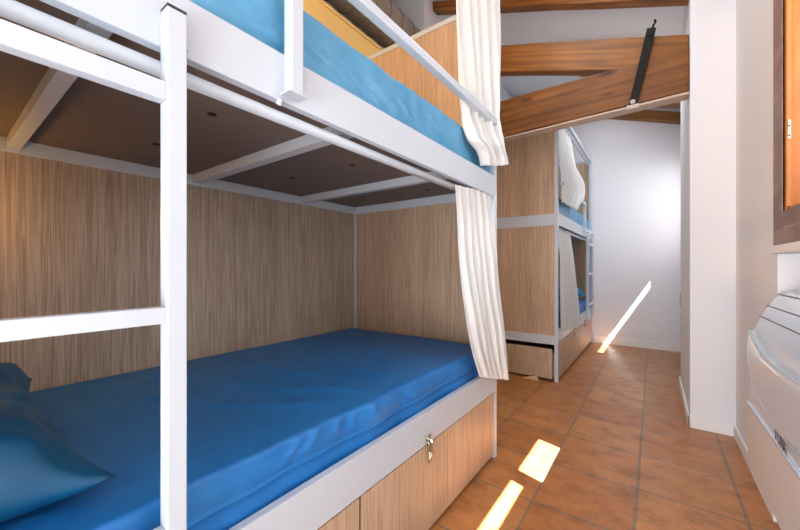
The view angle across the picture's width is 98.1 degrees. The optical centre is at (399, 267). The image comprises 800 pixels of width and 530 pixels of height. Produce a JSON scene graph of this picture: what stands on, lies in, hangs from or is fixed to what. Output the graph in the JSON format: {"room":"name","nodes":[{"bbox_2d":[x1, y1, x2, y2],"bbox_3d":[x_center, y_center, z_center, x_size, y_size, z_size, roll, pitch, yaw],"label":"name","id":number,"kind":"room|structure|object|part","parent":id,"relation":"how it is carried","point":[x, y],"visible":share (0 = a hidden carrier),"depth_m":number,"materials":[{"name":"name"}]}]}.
{"room":"dormitory","nodes":[
{"label":"dormitory","id":0,"kind":"room"},
{"bbox_2d":[323,0,352,23],"bbox_3d":[-1.061,-1.050,3.067,0.100,4.100,6.889,0,0,36],"label":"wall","id":1,"kind":"structure","parent":0,"point":[323,0],"depth_m":3.55,"materials":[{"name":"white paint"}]},
{"bbox_2d":[303,0,512,101],"bbox_3d":[-0.658,-0.950,2.771,0.900,3.900,6.889,0,0,36],"label":"wall","id":2,"kind":"structure","parent":0,"point":[314,8],"depth_m":2.59,"materials":[{"name":"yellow paint"}]},
{"bbox_2d":[317,0,382,50],"bbox_3d":[-1.107,-1.700,1.507,0.152,0.021,4.320,0,0,36],"label":"trim","id":3,"kind":"structure","parent":2,"relation":"on","point":[322,2],"depth_m":2.41,"materials":[{"name":"brown paint"}]},
{"bbox_2d":[324,0,420,47],"bbox_3d":[-1.049,-1.901,1.495,0.294,0.381,4.269,0,0,36],"label":"air duct","id":4,"kind":"object","parent":3,"relation":"on","point":[344,7],"visible":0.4,"depth_m":2.60,"materials":[{"name":"silver metal"}]},
{"bbox_2d":[432,0,684,97],"bbox_3d":[0.394,-2.337,1.999,3.770,1.433,7.289,0,0,36],"label":"ceiling","id":5,"kind":"structure","parent":0,"point":[607,23],"depth_m":3.11,"materials":[{"name":"white paint"}]},
{"bbox_2d":[433,0,688,14],"bbox_3d":[1.103,-2.138,2.805,1.896,0.834,0.096,0,0,36],"label":"rafter","id":6,"kind":"object","parent":5,"relation":"attached to","point":[444,7],"visible":0.73,"depth_m":2.69,"materials":[{"name":"brown wood"}]},
{"bbox_2d":[655,102,680,108],"bbox_3d":[2.692,-1.815,3.595,0.687,0.504,0.144,0,0,36],"label":"rafter","id":7,"kind":"object","parent":5,"relation":"attached to","point":[677,105],"visible":0.07,"depth_m":3.53,"materials":[{"name":"brown wood"}]},
{"bbox_2d":[428,342,780,529],"bbox_3d":[0.305,1.040,2.064,3.450,0.080,7.089,0,0,36],"label":"floor","id":8,"kind":"structure","parent":0,"point":[608,445],"depth_m":1.78,"materials":[{"name":"tile"}]},
{"bbox_2d":[0,0,497,529],"bbox_3d":[-0.478,-0.216,1.331,1.064,2.428,2.000,0,0,36],"label":"bunk bed","id":9,"kind":"object","parent":8,"relation":"on","point":[177,186],"visible":0.79,"depth_m":1.21,"materials":[{"name":"white metal"}]},
{"bbox_3d":[-0.385,0.098,0.590,0.030,1.060,0.030,0,0,36],"label":"ladder post","id":10,"kind":"part","parent":9,"relation":"part of","materials":[{"name":"white metal"}]},
{"bbox_3d":[-0.900,-0.907,1.640,0.014,0.975,1.940,0,0,36],"label":"panel","id":11,"kind":"part","parent":9,"relation":"part of","materials":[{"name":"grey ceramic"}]},
{"bbox_3d":[-0.900,0.077,1.640,0.014,0.905,1.940,0,0,36],"label":"panel","id":12,"kind":"part","parent":9,"relation":"part of","materials":[{"name":"brown wood"}]},
{"bbox_3d":[-0.897,-0.398,1.638,0.025,0.045,1.940,0,0,36],"label":"rail","id":13,"kind":"part","parent":9,"relation":"part of","materials":[{"name":"white metal"}]},
{"bbox_3d":[-0.105,-0.353,1.057,0.027,0.027,1.940,0,0,36],"label":"curtain rod","id":14,"kind":"part","parent":9,"relation":"part of","materials":[{"name":"white metal"}]},
{"bbox_2d":[0,328,478,529],"bbox_3d":[-0.486,0.494,1.338,0.997,0.188,1.927,0,0,36],"label":"mattress","id":15,"kind":"object","parent":9,"relation":"on","point":[263,422],"visible":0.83,"depth_m":0.99,"materials":[{"name":"blue fabric"}]},
{"bbox_2d":[0,362,117,522],"bbox_3d":[-0.941,0.319,0.619,0.748,0.193,0.513,0,0,36],"label":"pillow","id":16,"kind":"object","parent":15,"relation":"on","point":[39,468],"visible":1,"depth_m":0.58,"materials":[{"name":"blue fabric"}]},
{"bbox_3d":[-0.086,-0.428,1.043,0.022,0.107,1.940,0,0,36],"label":"rail","id":17,"kind":"part","parent":9,"relation":"part of","materials":[{"name":"white metal"}]},
{"bbox_3d":[-0.241,-0.559,0.787,0.030,0.335,0.030,0,0,36],"label":"guard post","id":18,"kind":"part","parent":9,"relation":"part of","materials":[{"name":"white metal"}]},
{"bbox_3d":[-0.725,0.816,0.874,0.847,0.319,0.904,0,0,36],"label":"drawer","id":19,"kind":"part","parent":9,"relation":"part of","materials":[{"name":"brown wood"}]},
{"bbox_2d":[189,0,488,171],"bbox_3d":[-0.486,-0.548,1.338,0.997,0.220,1.927,0,0,36],"label":"mattress","id":20,"kind":"object","parent":9,"relation":"on","point":[325,54],"visible":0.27,"depth_m":0.97,"materials":[{"name":"blue fabric"}]},
{"bbox_3d":[-0.312,-0.216,2.431,0.030,2.428,0.030,0,0,36],"label":"post","id":21,"kind":"part","parent":9,"relation":"part of","materials":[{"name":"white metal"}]},
{"bbox_3d":[-0.086,0.590,1.043,0.022,0.120,1.940,0,0,36],"label":"rail","id":22,"kind":"part","parent":9,"relation":"part of","materials":[{"name":"white metal"}]},
{"bbox_3d":[0.092,-0.423,2.137,0.970,0.103,0.026,0,0,36],"label":"rail","id":23,"kind":"part","parent":9,"relation":"part of","materials":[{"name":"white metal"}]},
{"bbox_3d":[0.092,-1.416,2.137,0.970,0.028,0.026,0,0,36],"label":"rail","id":24,"kind":"part","parent":9,"relation":"part of","materials":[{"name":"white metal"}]},
{"bbox_3d":[0.092,0.112,2.138,0.970,0.967,0.016,0,0,36],"label":"panel","id":25,"kind":"part","parent":9,"relation":"part of","materials":[{"name":"brown wood"}]},
{"bbox_3d":[0.092,-0.939,2.138,0.970,0.927,0.016,0,0,36],"label":"panel","id":26,"kind":"part","parent":9,"relation":"part of","materials":[{"name":"brown wood"}]},
{"bbox_3d":[0.127,-0.742,1.288,0.030,0.030,1.273,0,0,36],"label":"guard rail","id":27,"kind":"part","parent":9,"relation":"part of","materials":[{"name":"white metal"}]},
{"bbox_3d":[-0.150,0.816,1.658,0.847,0.319,1.016,0,0,36],"label":"drawer","id":28,"kind":"part","parent":9,"relation":"part of","materials":[{"name":"brown wood"}]},
{"bbox_2d":[455,185,508,379],"bbox_3d":[0.403,0.107,1.680,0.089,0.991,0.513,0,0,41],"label":"curtain","id":29,"kind":"object","parent":9,"relation":"hanging from","point":[477,246],"visible":0.99,"depth_m":1.65,"materials":[{"name":"white fabric"}]},
{"bbox_2d":[456,0,508,165],"bbox_3d":[0.414,-1.076,1.676,0.440,1.194,0.102,0,0,-44],"label":"curtain","id":30,"kind":"object","parent":9,"relation":"hanging from","point":[478,21],"visible":0.94,"depth_m":1.67,"materials":[{"name":"white fabric"}]},
{"bbox_3d":[0.494,-0.216,1.839,0.030,2.428,0.030,0,0,36],"label":"post","id":31,"kind":"part","parent":9,"relation":"part of","materials":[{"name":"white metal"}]},
{"bbox_2d":[523,374,538,380],"bbox_3d":[1.175,0.975,3.118,0.133,0.049,0.027,0,0,36],"label":"wedge","id":32,"kind":"object","parent":8,"relation":"on","point":[533,377],"visible":1,"depth_m":3.09,"materials":[{"name":"brown wood"}]},
{"bbox_2d":[497,127,593,382],"bbox_3d":[1.563,-0.216,4.112,1.064,2.428,2.000,0,0,36],"label":"bunk bed","id":33,"kind":"object","parent":8,"relation":"on","point":[529,219],"visible":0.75,"depth_m":3.20,"materials":[{"name":"brown wood"}]},
{"bbox_3d":[0.965,-0.423,3.327,0.970,0.103,0.026,0,0,36],"label":"rail","id":34,"kind":"part","parent":33,"relation":"part of","materials":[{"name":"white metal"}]},
{"bbox_3d":[0.965,-0.939,3.326,0.970,0.927,0.016,0,0,36],"label":"panel","id":35,"kind":"part","parent":33,"relation":"part of","materials":[{"name":"brown wood"}]},
{"bbox_3d":[0.965,0.112,3.326,0.970,0.967,0.016,0,0,36],"label":"panel","id":36,"kind":"part","parent":33,"relation":"part of","materials":[{"name":"brown wood"}]},
{"bbox_3d":[0.965,0.635,3.327,0.970,0.080,0.026,0,0,36],"label":"rail","id":37,"kind":"part","parent":33,"relation":"part of","materials":[{"name":"white metal"}]},
{"bbox_3d":[1.349,0.816,3.701,0.847,0.319,1.016,0,0,36],"label":"drawer","id":38,"kind":"part","parent":33,"relation":"part of","materials":[{"name":"brown wood"}]},
{"bbox_3d":[1.369,-0.216,3.033,0.030,2.428,0.030,0,0,36],"label":"post","id":39,"kind":"part","parent":33,"relation":"part of","materials":[{"name":"white metal"}]},
{"bbox_2d":[559,230,579,330],"bbox_3d":[1.640,0.137,3.371,0.072,0.985,0.879,0,0,36],"label":"curtain","id":40,"kind":"object","parent":33,"relation":"hanging from","point":[569,301],"visible":0.98,"depth_m":3.29,"materials":[{"name":"white fabric"}]},
{"bbox_2d":[559,129,584,210],"bbox_3d":[1.710,-0.972,3.448,0.109,0.786,1.081,0,0,36],"label":"curtain","id":41,"kind":"object","parent":33,"relation":"hanging from","point":[573,190],"visible":0.98,"depth_m":3.32,"materials":[{"name":"white fabric"}]},
{"bbox_2d":[559,299,585,325],"bbox_3d":[1.552,0.498,4.120,0.992,0.180,1.930,0,0,36],"label":"mattress","id":42,"kind":"object","parent":33,"relation":"on","point":[582,302],"visible":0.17,"depth_m":4.17,"materials":[{"name":"blue fabric"}]},
{"bbox_2d":[559,286,583,298],"bbox_3d":[1.951,0.311,4.349,0.600,0.186,0.396,0,0,18],"label":"pillow","id":43,"kind":"object","parent":42,"relation":"on","point":[580,293],"visible":0.07,"depth_m":4.12,"materials":[{"name":"blue fabric"}]},
{"bbox_3d":[2.134,0.112,4.919,0.970,0.967,0.016,0,0,36],"label":"panel","id":44,"kind":"part","parent":33,"relation":"part of","materials":[{"name":"brown wood"}]},
{"bbox_3d":[1.936,-0.353,3.838,0.027,0.027,1.940,0,0,36],"label":"curtain rod","id":45,"kind":"part","parent":33,"relation":"part of","materials":[{"name":"white metal"}]},
{"bbox_2d":[559,198,588,229],"bbox_3d":[1.552,-0.541,4.120,0.991,0.206,1.930,0,0,36],"label":"mattress","id":46,"kind":"object","parent":33,"relation":"on","point":[572,214],"visible":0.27,"depth_m":3.60,"materials":[{"name":"blue fabric"}]},
{"bbox_3d":[2.134,-0.939,4.919,0.970,0.927,0.016,0,0,36],"label":"panel","id":47,"kind":"part","parent":33,"relation":"part of","materials":[{"name":"brown wood"}]},
{"bbox_3d":[1.955,-0.428,3.824,0.022,0.107,1.940,0,0,36],"label":"rail","id":48,"kind":"part","parent":33,"relation":"part of","materials":[{"name":"white metal"}]},
{"bbox_3d":[1.955,0.590,3.824,0.022,0.120,1.940,0,0,36],"label":"rail","id":49,"kind":"part","parent":33,"relation":"part of","materials":[{"name":"white metal"}]},
{"bbox_3d":[1.936,-1.372,3.838,0.027,0.027,1.940,0,0,36],"label":"curtain rod","id":50,"kind":"part","parent":33,"relation":"part of","materials":[{"name":"white metal"}]},
{"bbox_3d":[1.952,-1.413,3.827,0.030,0.035,1.940,0,0,36],"label":"rail","id":51,"kind":"part","parent":33,"relation":"part of","materials":[{"name":"white metal"}]},
{"bbox_3d":[2.153,-0.559,4.049,0.030,0.335,0.030,0,0,36],"label":"guard post","id":52,"kind":"part","parent":33,"relation":"part of","materials":[{"name":"white metal"}]},
{"bbox_3d":[1.924,0.816,4.484,0.847,0.319,0.904,0,0,36],"label":"drawer","id":53,"kind":"part","parent":33,"relation":"part of","materials":[{"name":"brown wood"}]},
{"bbox_3d":[2.297,0.098,4.246,0.030,1.060,0.030,0,0,36],"label":"ladder post","id":54,"kind":"part","parent":33,"relation":"part of","materials":[{"name":"white metal"}]},
{"bbox_3d":[2.535,-0.216,4.621,0.030,2.428,0.030,0,0,36],"label":"post","id":55,"kind":"part","parent":33,"relation":"part of","materials":[{"name":"white metal"}]},
{"bbox_3d":[2.524,0.098,4.554,0.030,1.060,0.030,0,0,36],"label":"ladder post","id":56,"kind":"part","parent":33,"relation":"part of","materials":[{"name":"white metal"}]},
{"bbox_2d":[681,0,735,424],"bbox_3d":[2.195,-0.464,2.510,0.209,2.928,0.976,0,0,36],"label":"wall pier","id":57,"kind":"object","parent":8,"relation":"on","point":[708,116],"visible":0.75,"depth_m":2.13,"materials":[{"name":"white paint"}]},
{"bbox_2d":[500,47,688,136],"bbox_3d":[1.108,-1.252,2.796,1.878,0.336,0.108,0,0,36],"label":"tie beam","id":58,"kind":"structure","parent":57,"relation":"attached to","point":[666,75],"depth_m":2.51,"materials":[{"name":"brown wood"}]},
{"bbox_2d":[500,35,688,76],"bbox_3d":[1.114,-1.683,2.805,1.878,0.834,0.104,0,0,36],"label":"rafter","id":59,"kind":"object","parent":58,"relation":"attached to","point":[595,56],"visible":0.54,"depth_m":2.58,"materials":[{"name":"brown wood"}]},
{"bbox_2d":[504,91,688,142],"bbox_3d":[1.109,-1.098,2.798,1.878,0.048,0.099,0,0,36],"label":"plank","id":60,"kind":"object","parent":58,"relation":"attached to","point":[684,96],"visible":0.64,"depth_m":2.52,"materials":[{"name":"beige wood"}]},
{"bbox_2d":[626,19,656,109],"bbox_3d":[1.625,-1.364,2.335,0.168,0.557,0.019,0,0,36],"label":"strap","id":61,"kind":"object","parent":58,"relation":"attached to","point":[650,32],"visible":1,"depth_m":2.33,"materials":[{"name":"black"}]},
{"bbox_3d":[1.586,-1.099,2.365,0.070,0.027,0.014,0,0,36],"label":"nut plate","id":62,"kind":"part","parent":61,"relation":"part of","materials":[{"name":"silver metal"}]},
{"bbox_2d":[679,376,689,426],"bbox_3d":[2.102,0.964,2.571,0.012,0.072,0.988,0,0,36],"label":"baseboard","id":63,"kind":"structure","parent":57,"relation":"attached to","point":[684,401],"depth_m":2.42,"materials":[{"name":"white paint"}]},
{"bbox_2d":[688,416,734,436],"bbox_3d":[1.898,0.964,2.115,0.221,0.072,0.012,0,0,36],"label":"baseboard","id":64,"kind":"structure","parent":57,"relation":"attached to","point":[704,424],"depth_m":2.11,"materials":[{"name":"white paint"}]},
{"bbox_2d":[559,108,680,343],"bbox_3d":[2.348,-1.050,4.899,3.389,4.100,0.100,0,0,36],"label":"wall","id":65,"kind":"structure","parent":0,"point":[636,166],"depth_m":4.38,"materials":[{"name":"white paint"}]},
{"bbox_2d":[593,335,680,351],"bbox_3d":[3.016,0.950,4.339,1.049,0.100,0.014,0,0,36],"label":"baseboard","id":66,"kind":"structure","parent":65,"relation":"attached to","point":[676,347],"depth_m":4.35,"materials":[{"name":"white paint"}]},
{"bbox_2d":[608,110,680,124],"bbox_3d":[2.557,-2.066,4.610,2.105,0.831,0.120,0,0,36],"label":"rafter","id":67,"kind":"object","parent":65,"relation":"attached to","point":[652,116],"visible":0.22,"depth_m":4.19,"materials":[{"name":"brown wood"}]},
{"bbox_2d":[736,0,799,528],"bbox_3d":[1.544,-0.430,1.217,0.271,2.860,6.989,0,0,36],"label":"wall","id":68,"kind":"structure","parent":0,"point":[761,275],"depth_m":1.67,"materials":[{"name":"white paint"}]},
{"bbox_2d":[680,290,680,336],"bbox_3d":[3.007,0.453,3.574,0.158,0.695,0.898,0,0,36],"label":"air conditioner","id":69,"kind":"object","parent":68,"relation":"attached to","point":[680,290],"visible":0.06,"depth_m":3.94,"materials":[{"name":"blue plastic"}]},
{"bbox_2d":[734,425,776,522],"bbox_3d":[1.726,0.964,1.705,0.012,0.072,0.852,0,0,36],"label":"baseboard","id":70,"kind":"structure","parent":68,"relation":"attached to","point":[738,438],"depth_m":1.76,"materials":[{"name":"white paint"}]},
{"bbox_2d":[746,293,799,529],"bbox_3d":[1.260,0.443,0.961,0.304,0.695,0.898,0,0,36],"label":"air conditioner","id":71,"kind":"object","parent":68,"relation":"attached to","point":[773,346],"visible":1,"depth_m":1.10,"materials":[{"name":"white plastic"}]},
{"bbox_2d":[747,404,799,529],"bbox_3d":[1.149,0.663,1.048,0.005,0.230,0.882,0,0,36],"label":"grille","id":72,"kind":"object","parent":71,"relation":"attached to","point":[776,474],"depth_m":1.09,"materials":[{"name":"plastic"}]},
{"bbox_3d":[1.144,0.276,1.046,0.010,0.060,0.861,0,0,36],"label":"trim","id":73,"kind":"part","parent":71,"relation":"part of","materials":[{"name":"white plastic"}]},
{"bbox_3d":[1.145,0.439,1.046,0.008,0.129,0.872,0,0,36],"label":"trim","id":74,"kind":"part","parent":71,"relation":"part of","materials":[{"name":"white plastic"}]},
{"bbox_2d":[772,241,799,253],"bbox_3d":[1.298,-0.072,0.939,0.219,0.032,0.990,0,0,36],"label":"window sill","id":75,"kind":"structure","parent":68,"relation":"attached to","point":[794,246],"depth_m":1.24,"materials":[{"name":"white paint"}]},
{"bbox_2d":[773,0,799,245],"bbox_3d":[1.189,-0.663,0.740,0.269,1.154,1.440,0,0,36],"label":"window","id":76,"kind":"structure","parent":68,"relation":"in","point":[791,215],"depth_m":1.28,"materials":[{"name":"orange wood"}]}
]}

